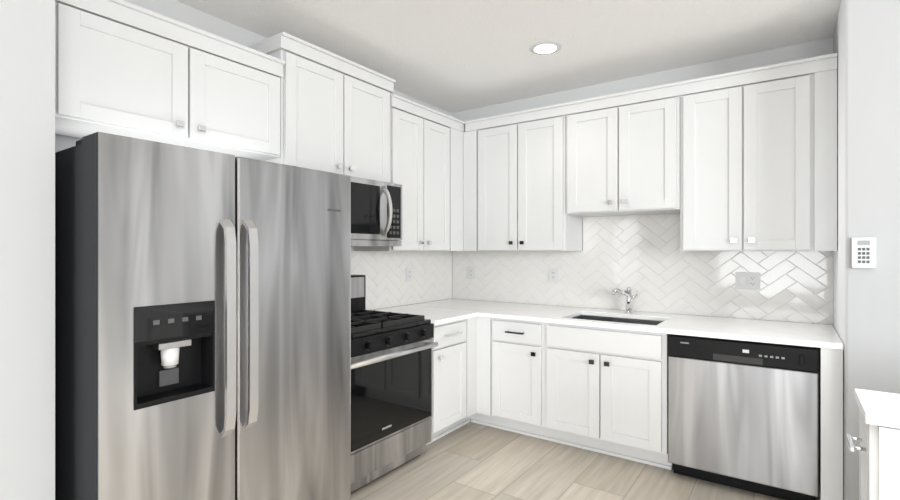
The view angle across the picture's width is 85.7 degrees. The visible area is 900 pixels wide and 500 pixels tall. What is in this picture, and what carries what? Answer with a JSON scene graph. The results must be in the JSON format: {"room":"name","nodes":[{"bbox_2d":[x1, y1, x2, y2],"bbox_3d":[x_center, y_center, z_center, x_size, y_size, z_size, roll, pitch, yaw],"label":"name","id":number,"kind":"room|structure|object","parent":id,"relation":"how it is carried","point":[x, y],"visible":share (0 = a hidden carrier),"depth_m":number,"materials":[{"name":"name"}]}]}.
{"room":"kitchen","nodes":[
{"label":"kitchen","id":0,"kind":"room"},
{"bbox_2d":[0,0,899,499],"bbox_3d":[0.315,0.015,-1.857,8.687,2.728,10.871,0,0,35],"label":"wall","id":1,"kind":"structure","parent":0,"point":[864,42],"depth_m":2.29,"materials":[{"name":"grey paint"}]},
{"bbox_2d":[350,176,401,246],"bbox_3d":[-0.756,-0.248,3.139,0.564,0.429,0.889,0,0,35],"label":"over-the-range microwave","id":2,"kind":"object","parent":1,"relation":"attached to","point":[376,212],"visible":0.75,"depth_m":3.17,"materials":[{"name":"silver metal"}]},
{"bbox_2d":[351,247,454,309],"bbox_3d":[-0.607,0.216,3.827,0.030,0.496,2.190,0,0,35],"label":"tile backsplash","id":3,"kind":"structure","parent":1,"relation":"attached to","point":[387,286],"depth_m":4.14,"materials":[{"name":"white tile"}]},
{"bbox_2d":[406,268,412,280],"bbox_3d":[-0.350,0.203,4.201,0.008,0.117,0.088,0,0,35],"label":"electrical outlet plate","id":4,"kind":"object","parent":3,"relation":"attached to","point":[409,271],"depth_m":4.20,"materials":[{"name":"white plastic"}]},
{"bbox_2d":[407,116,464,250],"bbox_3d":[-0.010,-0.549,4.357,0.383,1.097,0.655,0,0,35],"label":"upper cabinet","id":5,"kind":"object","parent":1,"relation":"attached to","point":[434,144],"depth_m":3.89,"materials":[{"name":"white paint"}]},
{"bbox_2d":[463,105,566,250],"bbox_3d":[0.611,-0.548,4.087,0.946,1.098,0.383,0,0,35],"label":"upper cabinet","id":6,"kind":"object","parent":1,"relation":"attached to","point":[515,164],"depth_m":3.91,"materials":[{"name":"white paint"}]},
{"bbox_2d":[567,81,686,250],"bbox_3d":[1.304,-0.548,3.600,0.845,1.098,0.383,0,0,35],"label":"upper cabinet","id":7,"kind":"object","parent":1,"relation":"attached to","point":[627,152],"depth_m":3.41,"materials":[{"name":"white paint"}]},
{"bbox_2d":[455,213,832,324],"bbox_3d":[1.213,0.093,3.896,2.929,0.742,0.017,0,0,35],"label":"tile backsplash","id":8,"kind":"structure","parent":1,"relation":"attached to","point":[651,263],"depth_m":3.67,"materials":[{"name":"white tile"}]},
{"bbox_2d":[467,267,474,278],"bbox_3d":[0.198,0.211,4.607,0.088,0.117,0.008,0,0,35],"label":"electrical outlet plate","id":9,"kind":"object","parent":8,"relation":"attached to","point":[470,270],"depth_m":4.60,"materials":[{"name":"white plastic"}]},
{"bbox_2d":[549,268,557,281],"bbox_3d":[0.881,0.206,4.128,0.088,0.117,0.008,0,0,35],"label":"electrical outlet plate","id":10,"kind":"object","parent":8,"relation":"attached to","point":[553,272],"depth_m":4.12,"materials":[{"name":"white plastic"}]},
{"bbox_2d":[736,272,759,289],"bbox_3d":[2.036,0.206,3.316,0.143,0.117,0.008,0,0,35],"label":"electrical outlet plate","id":11,"kind":"object","parent":8,"relation":"attached to","point":[747,281],"depth_m":3.32,"materials":[{"name":"white plastic"}]},
{"bbox_2d":[687,53,837,250],"bbox_3d":[1.955,-0.548,3.142,0.843,1.098,0.383,0,0,35],"label":"upper cabinet","id":12,"kind":"object","parent":1,"relation":"attached to","point":[744,160],"depth_m":2.95,"materials":[{"name":"white paint"}]},
{"bbox_2d":[851,237,875,268],"bbox_3d":[1.999,0.009,2.345,0.092,0.150,0.025,0,0,35],"label":"keypad","id":13,"kind":"object","parent":1,"relation":"attached to","point":[863,252],"visible":0.98,"depth_m":2.33,"materials":[{"name":"white plastic"}]},
{"bbox_2d":[175,0,840,112],"bbox_3d":[0.344,-1.400,-1.816,8.687,0.102,10.973,0,0,35],"label":"ceiling","id":14,"kind":"structure","parent":0,"point":[452,56],"depth_m":3.02,"materials":[{"name":"white paint"}]},
{"bbox_2d":[529,41,561,54],"bbox_3d":[0.635,-1.346,3.227,0.213,0.005,0.213,0,0,35],"label":"recessed light","id":15,"kind":"object","parent":14,"relation":"in","point":[547,47],"visible":1,"depth_m":3.22,"materials":[{"name":"white plastic"}]},
{"bbox_2d":[351,421,818,499],"bbox_3d":[0.344,1.430,-1.816,8.687,0.102,10.973,0,0,35],"label":"floor","id":16,"kind":"structure","parent":0,"point":[470,460],"depth_m":2.97,"materials":[{"name":"brown wood"}]},
{"bbox_2d":[55,132,350,499],"bbox_3d":[-1.147,0.497,2.204,0.964,1.762,1.071,0,0,35],"label":"refrigerator","id":17,"kind":"object","parent":16,"relation":"on","point":[202,324],"visible":1,"depth_m":1.78,"materials":[{"name":"grey metal"}]},
{"bbox_2d":[351,275,437,492],"bbox_3d":[-0.647,0.778,3.063,0.813,1.200,0.894,0,0,35],"label":"range","id":18,"kind":"object","parent":16,"relation":"on","point":[391,384],"visible":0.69,"depth_m":2.92,"materials":[{"name":"silver metal"}]},
{"bbox_2d":[426,317,476,444],"bbox_3d":[-0.198,0.937,3.743,0.786,0.883,0.722,0,0,35],"label":"base cabinet","id":19,"kind":"object","parent":16,"relation":"on","point":[454,379],"visible":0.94,"depth_m":3.47,"materials":[{"name":"white paint"}]},
{"bbox_2d":[470,317,493,426],"bbox_3d":[0.173,0.937,4.172,0.879,0.884,0.751,0,0,35],"label":"base cabinet","id":20,"kind":"object","parent":16,"relation":"on","point":[484,415],"depth_m":3.66,"materials":[{"name":"white paint"}]},
{"bbox_2d":[494,318,545,439],"bbox_3d":[0.690,0.937,3.809,0.478,0.884,0.751,0,0,35],"label":"base cabinet","id":21,"kind":"object","parent":16,"relation":"on","point":[519,346],"depth_m":3.50,"materials":[{"name":"white paint"}]},
{"bbox_2d":[546,323,669,469],"bbox_3d":[1.183,0.937,3.463,0.818,0.884,0.751,0,0,35],"label":"base cabinet","id":22,"kind":"object","parent":16,"relation":"on","point":[600,390],"depth_m":3.13,"materials":[{"name":"white paint"}]},
{"bbox_2d":[376,299,843,349],"bbox_3d":[0.843,0.480,3.360,2.917,0.030,1.298,0,0,35],"label":"countertop","id":23,"kind":"structure","parent":22,"relation":"on","point":[751,330],"depth_m":3.24,"materials":[{"name":"stone"}]},
{"bbox_2d":[573,315,662,324],"bbox_3d":[1.154,0.604,3.396,0.666,0.216,0.467,0,0,35],"label":"sink","id":24,"kind":"object","parent":23,"relation":"in","point":[622,320],"visible":0.02,"depth_m":3.60,"materials":[{"name":"silver metal"}]},
{"bbox_2d":[611,287,637,312],"bbox_3d":[1.314,0.369,3.637,0.168,0.190,0.171,0,0,35],"label":"faucet","id":25,"kind":"object","parent":23,"relation":"on","point":[627,292],"visible":1,"depth_m":3.64,"materials":[{"name":"silver metal"}]},
{"bbox_2d":[668,334,818,499],"bbox_3d":[1.808,0.940,2.997,0.721,0.878,0.754,0,0,35],"label":"dishwasher","id":26,"kind":"object","parent":16,"relation":"on","point":[743,415],"visible":1,"depth_m":2.69,"materials":[{"name":"grey metal"}]},
{"bbox_2d":[670,334,842,499],"bbox_3d":[1.816,0.937,3.017,0.927,0.884,0.751,0,0,35],"label":"base cabinet","id":27,"kind":"object","parent":16,"relation":"on","point":[830,372],"depth_m":2.47,"materials":[{"name":"white paint"}]},
{"bbox_2d":[854,400,899,499],"bbox_3d":[2.074,0.937,0.951,1.927,0.883,0.276,0,0,35],"label":"base cabinet","id":28,"kind":"object","parent":16,"relation":"on","point":[878,439],"depth_m":1.38,"materials":[{"name":"white paint"}]},
{"bbox_2d":[854,388,899,423],"bbox_3d":[2.073,0.480,0.960,1.938,0.031,0.312,0,0,35],"label":"countertop","id":29,"kind":"structure","parent":28,"relation":"on","point":[875,405],"depth_m":1.47,"materials":[{"name":"white stone"}]}
]}

